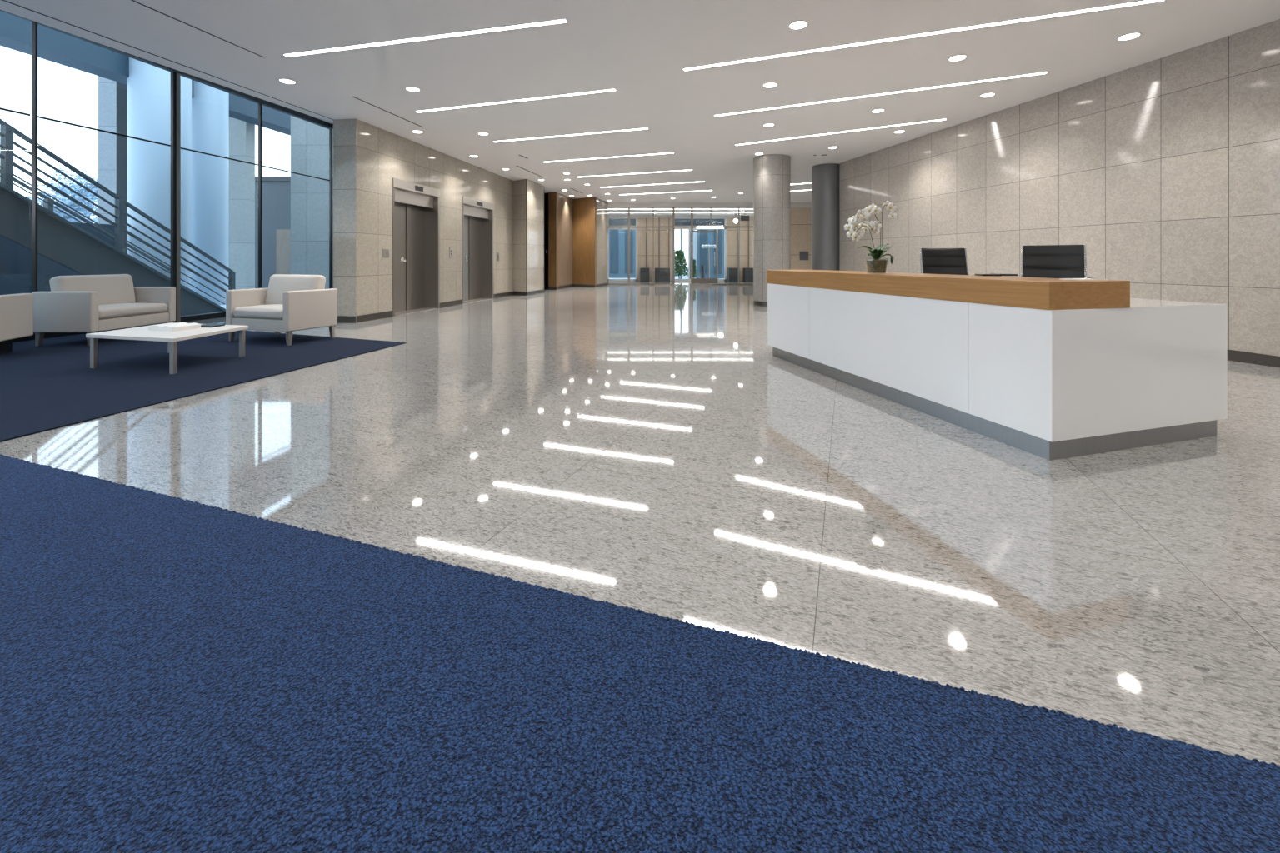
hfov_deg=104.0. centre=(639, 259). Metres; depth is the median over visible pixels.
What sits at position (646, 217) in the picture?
trim
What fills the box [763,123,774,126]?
recessed light
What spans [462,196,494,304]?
elevator
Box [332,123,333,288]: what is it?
wall
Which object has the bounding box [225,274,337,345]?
armchair
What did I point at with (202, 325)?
book
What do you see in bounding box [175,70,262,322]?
window
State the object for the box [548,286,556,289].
baseboard
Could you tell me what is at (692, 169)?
recessed light
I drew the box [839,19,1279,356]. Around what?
wall
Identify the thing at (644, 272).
planter box
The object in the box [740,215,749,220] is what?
box
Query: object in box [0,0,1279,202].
ceiling
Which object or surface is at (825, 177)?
column
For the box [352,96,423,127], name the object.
ceiling vent
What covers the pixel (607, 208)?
recessed light
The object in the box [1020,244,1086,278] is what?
office chair
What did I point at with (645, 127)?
recessed light
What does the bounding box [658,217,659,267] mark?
trim
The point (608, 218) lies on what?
window
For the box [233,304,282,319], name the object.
seat cushion
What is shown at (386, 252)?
panel
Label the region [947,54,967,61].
recessed light
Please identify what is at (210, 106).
column
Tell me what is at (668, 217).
trim
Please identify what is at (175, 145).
window
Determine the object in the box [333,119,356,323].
column
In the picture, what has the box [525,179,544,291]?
wall
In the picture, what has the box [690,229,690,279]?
pole
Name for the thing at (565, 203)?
wall
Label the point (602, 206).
wall
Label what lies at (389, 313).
baseboard
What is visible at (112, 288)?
cushion
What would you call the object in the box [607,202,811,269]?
wall
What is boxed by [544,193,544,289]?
wall
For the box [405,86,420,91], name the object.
recessed light
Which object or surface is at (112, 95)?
pillar
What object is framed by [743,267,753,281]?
planter box
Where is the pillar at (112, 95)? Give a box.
[98,76,127,253]
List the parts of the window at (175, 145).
head rail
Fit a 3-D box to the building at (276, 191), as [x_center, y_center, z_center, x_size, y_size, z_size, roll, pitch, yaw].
[-15.050,-1.050,22.000,5.300,4.800,2.600,0,0,0]
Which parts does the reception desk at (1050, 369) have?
panel, panel, panel, panel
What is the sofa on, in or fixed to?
on the rug at (52, 385)
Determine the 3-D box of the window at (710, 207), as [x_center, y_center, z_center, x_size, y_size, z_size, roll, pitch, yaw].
[2.965,-2.010,24.050,0.930,0.960,0.060,0,0,0]
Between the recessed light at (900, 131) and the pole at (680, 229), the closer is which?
the recessed light at (900, 131)
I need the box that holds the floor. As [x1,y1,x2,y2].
[0,280,1279,766]
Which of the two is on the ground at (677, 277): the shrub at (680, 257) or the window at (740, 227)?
the shrub at (680, 257)
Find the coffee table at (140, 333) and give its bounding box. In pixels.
[85,322,248,374]
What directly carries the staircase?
on the ground at (222, 306)
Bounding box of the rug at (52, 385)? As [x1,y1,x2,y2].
[0,326,406,442]
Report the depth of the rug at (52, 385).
5.54 m
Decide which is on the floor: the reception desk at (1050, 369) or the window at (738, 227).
the reception desk at (1050, 369)
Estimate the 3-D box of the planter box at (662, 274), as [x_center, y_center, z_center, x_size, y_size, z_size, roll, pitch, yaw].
[1.260,0.850,28.050,0.820,0.760,0.560,0,0,0]
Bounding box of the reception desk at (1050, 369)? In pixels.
[766,270,1227,460]
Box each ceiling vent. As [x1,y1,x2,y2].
[130,0,264,57]
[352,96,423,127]
[516,165,543,177]
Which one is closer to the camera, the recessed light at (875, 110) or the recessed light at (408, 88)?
the recessed light at (408, 88)
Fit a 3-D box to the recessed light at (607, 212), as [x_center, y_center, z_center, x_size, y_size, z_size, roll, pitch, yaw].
[2.900,-2.502,26.600,9.400,0.036,0.140,0,0,0]
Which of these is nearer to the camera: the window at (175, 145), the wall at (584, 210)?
the window at (175, 145)
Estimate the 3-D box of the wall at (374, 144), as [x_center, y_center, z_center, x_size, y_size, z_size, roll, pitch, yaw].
[-5.242,-0.750,13.563,0.600,3.960,7.680,0,0,8]
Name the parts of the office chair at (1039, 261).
frame, frame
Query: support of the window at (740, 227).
in the wall at (801, 217)
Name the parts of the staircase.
post, post, post, handrail, rail, rail, rail, post, post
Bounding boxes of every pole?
[680,229,681,279]
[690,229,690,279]
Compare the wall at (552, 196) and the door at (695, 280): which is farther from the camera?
the door at (695, 280)
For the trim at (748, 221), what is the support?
attached to the wall at (732, 232)
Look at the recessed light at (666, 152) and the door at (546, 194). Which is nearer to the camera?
the recessed light at (666, 152)
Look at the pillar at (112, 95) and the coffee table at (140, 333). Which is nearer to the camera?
the coffee table at (140, 333)
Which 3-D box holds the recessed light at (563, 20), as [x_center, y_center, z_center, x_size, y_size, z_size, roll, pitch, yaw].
[-2.791,-2.727,6.197,4.034,0.006,0.093,0,0,14]
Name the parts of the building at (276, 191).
door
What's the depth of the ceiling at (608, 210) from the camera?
26.30 m
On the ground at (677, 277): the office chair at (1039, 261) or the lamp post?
the lamp post
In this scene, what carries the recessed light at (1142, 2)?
in the ceiling at (639, 49)
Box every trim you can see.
[1,0,333,119]
[645,217,646,267]
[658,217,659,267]
[668,217,669,267]
[737,217,738,268]
[748,220,749,267]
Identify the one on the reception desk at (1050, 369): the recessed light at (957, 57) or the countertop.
the countertop
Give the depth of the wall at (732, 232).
28.45 m
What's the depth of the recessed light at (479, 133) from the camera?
10.83 m
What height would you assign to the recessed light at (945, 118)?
0.006 m
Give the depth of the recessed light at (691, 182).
18.17 m
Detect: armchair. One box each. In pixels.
[0,293,33,354]
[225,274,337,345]
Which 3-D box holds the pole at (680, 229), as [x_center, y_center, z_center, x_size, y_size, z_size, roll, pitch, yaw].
[2.585,-1.350,31.500,0.100,5.200,0.100,0,0,0]
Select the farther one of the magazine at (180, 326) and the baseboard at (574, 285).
the baseboard at (574, 285)
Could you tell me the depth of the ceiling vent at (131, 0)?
5.86 m
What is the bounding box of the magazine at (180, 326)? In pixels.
[148,322,200,331]
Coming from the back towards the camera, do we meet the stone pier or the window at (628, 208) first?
the window at (628, 208)
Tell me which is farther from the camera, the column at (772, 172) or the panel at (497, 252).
the panel at (497, 252)
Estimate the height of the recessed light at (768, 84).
0.009 m
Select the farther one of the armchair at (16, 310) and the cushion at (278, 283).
the cushion at (278, 283)
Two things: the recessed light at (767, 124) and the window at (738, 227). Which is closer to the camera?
the recessed light at (767, 124)
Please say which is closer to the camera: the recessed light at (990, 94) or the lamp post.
the recessed light at (990, 94)
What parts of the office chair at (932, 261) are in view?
frame, frame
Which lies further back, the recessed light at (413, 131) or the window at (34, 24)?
the recessed light at (413, 131)
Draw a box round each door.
[545,192,548,289]
[693,230,717,283]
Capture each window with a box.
[0,10,37,342]
[37,22,180,338]
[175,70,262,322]
[261,100,332,288]
[607,217,637,280]
[608,207,629,284]
[609,219,635,225]
[630,207,654,284]
[654,207,674,284]
[671,217,726,280]
[675,207,693,284]
[675,219,724,225]
[693,207,711,227]
[710,207,739,284]
[740,226,753,284]
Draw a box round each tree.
[25,195,93,223]
[30,184,98,223]
[39,173,98,219]
[40,168,98,223]
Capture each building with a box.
[255,176,290,288]
[609,229,635,278]
[693,229,724,278]
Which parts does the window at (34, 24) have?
head rail, frame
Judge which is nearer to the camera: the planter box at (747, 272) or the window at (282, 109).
the window at (282, 109)
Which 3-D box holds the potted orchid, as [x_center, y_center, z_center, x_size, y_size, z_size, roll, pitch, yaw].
[2.216,-0.216,4.768,0.506,0.704,0.244,0,0,-12]
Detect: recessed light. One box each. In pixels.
[278,78,296,84]
[281,18,568,57]
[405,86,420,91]
[411,130,423,133]
[415,88,616,112]
[478,132,488,134]
[492,127,648,142]
[543,152,674,162]
[576,169,692,177]
[605,181,700,187]
[607,208,753,209]
[607,212,753,213]
[621,190,712,194]
[682,0,1164,70]
[713,71,1048,116]
[735,118,946,145]
[762,82,777,87]
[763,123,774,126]
[788,20,808,29]
[870,109,884,112]
[893,130,904,133]
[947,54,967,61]
[979,92,995,97]
[1116,32,1141,40]
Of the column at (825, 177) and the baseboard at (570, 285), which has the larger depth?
the baseboard at (570, 285)
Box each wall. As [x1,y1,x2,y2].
[0,222,114,294]
[229,116,254,289]
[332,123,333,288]
[356,119,513,315]
[513,179,527,291]
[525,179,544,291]
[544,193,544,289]
[548,191,558,289]
[555,191,572,286]
[572,196,596,287]
[596,197,607,284]
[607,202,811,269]
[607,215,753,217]
[637,217,671,280]
[726,217,753,280]
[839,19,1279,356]
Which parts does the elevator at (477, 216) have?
door panel, door panel, transom panel, sill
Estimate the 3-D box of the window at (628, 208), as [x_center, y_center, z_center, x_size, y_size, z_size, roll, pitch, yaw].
[-1.010,-0.630,24.050,1.060,3.720,0.100,0,0,0]
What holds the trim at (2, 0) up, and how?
attached to the wall at (332, 123)
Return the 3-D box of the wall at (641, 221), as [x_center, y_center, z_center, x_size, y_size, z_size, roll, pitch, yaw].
[0.840,-0.580,28.650,1.920,3.620,0.400,0,0,0]
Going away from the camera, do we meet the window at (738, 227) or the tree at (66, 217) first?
the tree at (66, 217)
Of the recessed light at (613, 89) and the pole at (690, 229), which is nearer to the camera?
the recessed light at (613, 89)
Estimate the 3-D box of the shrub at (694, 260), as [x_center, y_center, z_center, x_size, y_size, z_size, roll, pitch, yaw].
[3.237,0.596,30.088,0.564,1.268,0.467,0,0,0]
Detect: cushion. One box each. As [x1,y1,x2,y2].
[49,274,135,304]
[98,303,167,319]
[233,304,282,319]
[265,274,325,304]
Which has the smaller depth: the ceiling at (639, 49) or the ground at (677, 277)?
the ceiling at (639, 49)
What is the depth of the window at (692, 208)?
23.99 m
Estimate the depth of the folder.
4.05 m
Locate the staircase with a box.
[0,118,235,315]
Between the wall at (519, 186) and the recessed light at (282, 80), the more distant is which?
the wall at (519, 186)
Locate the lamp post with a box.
[700,245,715,278]
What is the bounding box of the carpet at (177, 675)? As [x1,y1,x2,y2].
[0,454,1279,852]
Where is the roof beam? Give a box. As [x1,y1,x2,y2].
[0,10,290,135]
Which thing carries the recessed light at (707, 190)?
in the ceiling at (639, 49)
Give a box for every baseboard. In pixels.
[337,315,356,323]
[356,291,513,322]
[513,291,526,295]
[526,289,544,295]
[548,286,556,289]
[556,284,573,289]
[573,284,594,287]
[595,282,608,287]
[1227,350,1279,368]
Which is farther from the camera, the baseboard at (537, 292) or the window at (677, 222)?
the window at (677, 222)
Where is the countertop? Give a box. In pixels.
[766,270,1129,309]
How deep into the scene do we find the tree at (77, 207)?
20.11 m
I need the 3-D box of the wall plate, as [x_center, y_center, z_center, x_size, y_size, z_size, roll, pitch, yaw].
[7.870,-0.180,23.980,0.420,0.420,0.040,0,0,0]
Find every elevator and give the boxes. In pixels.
[392,177,439,316]
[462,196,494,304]
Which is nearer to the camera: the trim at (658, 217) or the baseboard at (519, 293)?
the baseboard at (519, 293)
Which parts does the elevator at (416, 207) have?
door panel, transom panel, door panel, sill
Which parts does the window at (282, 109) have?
head rail, frame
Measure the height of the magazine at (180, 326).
0.060 m
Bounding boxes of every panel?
[383,249,389,257]
[449,246,452,258]
[496,251,499,260]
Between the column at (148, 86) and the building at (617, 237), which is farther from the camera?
the building at (617, 237)
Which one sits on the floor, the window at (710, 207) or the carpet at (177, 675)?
the carpet at (177, 675)
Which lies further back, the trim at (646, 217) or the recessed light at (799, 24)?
the trim at (646, 217)
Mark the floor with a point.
(647, 448)
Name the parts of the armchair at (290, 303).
leg, arm, leg, arm, leg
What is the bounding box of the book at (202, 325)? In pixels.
[200,324,224,327]
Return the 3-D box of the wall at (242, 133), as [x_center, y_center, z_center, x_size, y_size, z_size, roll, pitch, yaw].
[-14.525,-2.960,17.400,1.950,8.620,0.400,0,0,0]
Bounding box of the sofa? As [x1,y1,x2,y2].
[32,274,175,345]
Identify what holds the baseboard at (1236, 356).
attached to the wall at (1166, 169)
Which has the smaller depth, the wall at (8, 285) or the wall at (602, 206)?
the wall at (8, 285)
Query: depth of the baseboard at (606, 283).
22.93 m
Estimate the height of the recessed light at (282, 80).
0.009 m
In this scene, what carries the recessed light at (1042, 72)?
in the ceiling at (639, 49)
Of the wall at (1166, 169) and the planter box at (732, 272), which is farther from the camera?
the planter box at (732, 272)
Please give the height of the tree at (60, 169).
4.417 m
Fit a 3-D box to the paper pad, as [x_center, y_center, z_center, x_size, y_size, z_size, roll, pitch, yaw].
[2.984,0.127,3.361,0.209,0.019,0.160,0,0,-12]
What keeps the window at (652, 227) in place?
in the wall at (801, 217)
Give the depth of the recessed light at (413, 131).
10.68 m
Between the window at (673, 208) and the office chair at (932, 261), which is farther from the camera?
the window at (673, 208)
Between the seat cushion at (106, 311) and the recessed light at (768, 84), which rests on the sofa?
the seat cushion at (106, 311)
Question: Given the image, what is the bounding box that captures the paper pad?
[1059,276,1108,280]
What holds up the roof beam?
attached to the column at (148, 86)
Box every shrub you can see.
[675,250,688,279]
[690,259,698,278]
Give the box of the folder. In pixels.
[974,273,1017,276]
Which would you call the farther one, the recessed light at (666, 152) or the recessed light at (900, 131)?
the recessed light at (666, 152)
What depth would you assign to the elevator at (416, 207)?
12.15 m
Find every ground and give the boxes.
[180,305,225,316]
[609,266,724,279]
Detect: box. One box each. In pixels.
[640,267,649,281]
[655,267,669,281]
[727,267,738,281]
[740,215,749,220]
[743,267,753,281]
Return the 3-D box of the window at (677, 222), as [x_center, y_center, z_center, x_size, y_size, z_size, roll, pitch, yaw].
[3.375,-2.140,29.050,3.150,0.500,0.100,0,0,0]
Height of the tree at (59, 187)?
4.420 m
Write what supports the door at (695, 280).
on the floor
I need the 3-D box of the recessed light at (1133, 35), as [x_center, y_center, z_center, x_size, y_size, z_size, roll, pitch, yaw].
[5.981,-2.725,6.117,0.224,0.009,0.224,0,0,0]
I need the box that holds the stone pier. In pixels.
[290,115,329,289]
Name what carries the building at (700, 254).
on the ground at (677, 277)
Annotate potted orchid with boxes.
[844,200,898,274]
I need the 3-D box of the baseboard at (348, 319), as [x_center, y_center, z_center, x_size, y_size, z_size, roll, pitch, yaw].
[-5.746,1.165,9.728,0.492,0.130,0.022,0,0,8]
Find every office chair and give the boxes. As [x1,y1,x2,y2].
[919,247,968,274]
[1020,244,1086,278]
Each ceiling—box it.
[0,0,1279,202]
[607,209,753,214]
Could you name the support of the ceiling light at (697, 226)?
attached to the window at (724, 218)
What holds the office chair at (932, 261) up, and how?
on the floor
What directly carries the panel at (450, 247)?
attached to the wall at (374, 144)
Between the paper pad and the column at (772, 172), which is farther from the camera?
the column at (772, 172)
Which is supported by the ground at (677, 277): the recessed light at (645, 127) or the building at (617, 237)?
the building at (617, 237)
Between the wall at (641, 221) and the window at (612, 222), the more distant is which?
the window at (612, 222)
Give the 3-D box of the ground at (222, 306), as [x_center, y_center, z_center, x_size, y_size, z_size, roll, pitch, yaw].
[-39.375,1.540,25.000,61.250,0.380,110.000,0,0,0]
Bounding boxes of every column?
[127,57,191,289]
[191,80,229,304]
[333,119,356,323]
[752,154,790,306]
[811,163,839,270]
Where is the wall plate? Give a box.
[800,251,808,259]
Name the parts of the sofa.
leg, arm, leg, arm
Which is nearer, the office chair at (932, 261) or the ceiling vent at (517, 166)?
the office chair at (932, 261)
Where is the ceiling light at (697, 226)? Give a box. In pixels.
[696,225,723,228]
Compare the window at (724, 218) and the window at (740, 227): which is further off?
the window at (724, 218)
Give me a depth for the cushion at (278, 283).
7.72 m
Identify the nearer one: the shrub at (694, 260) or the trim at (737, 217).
the trim at (737, 217)
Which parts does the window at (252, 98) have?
head rail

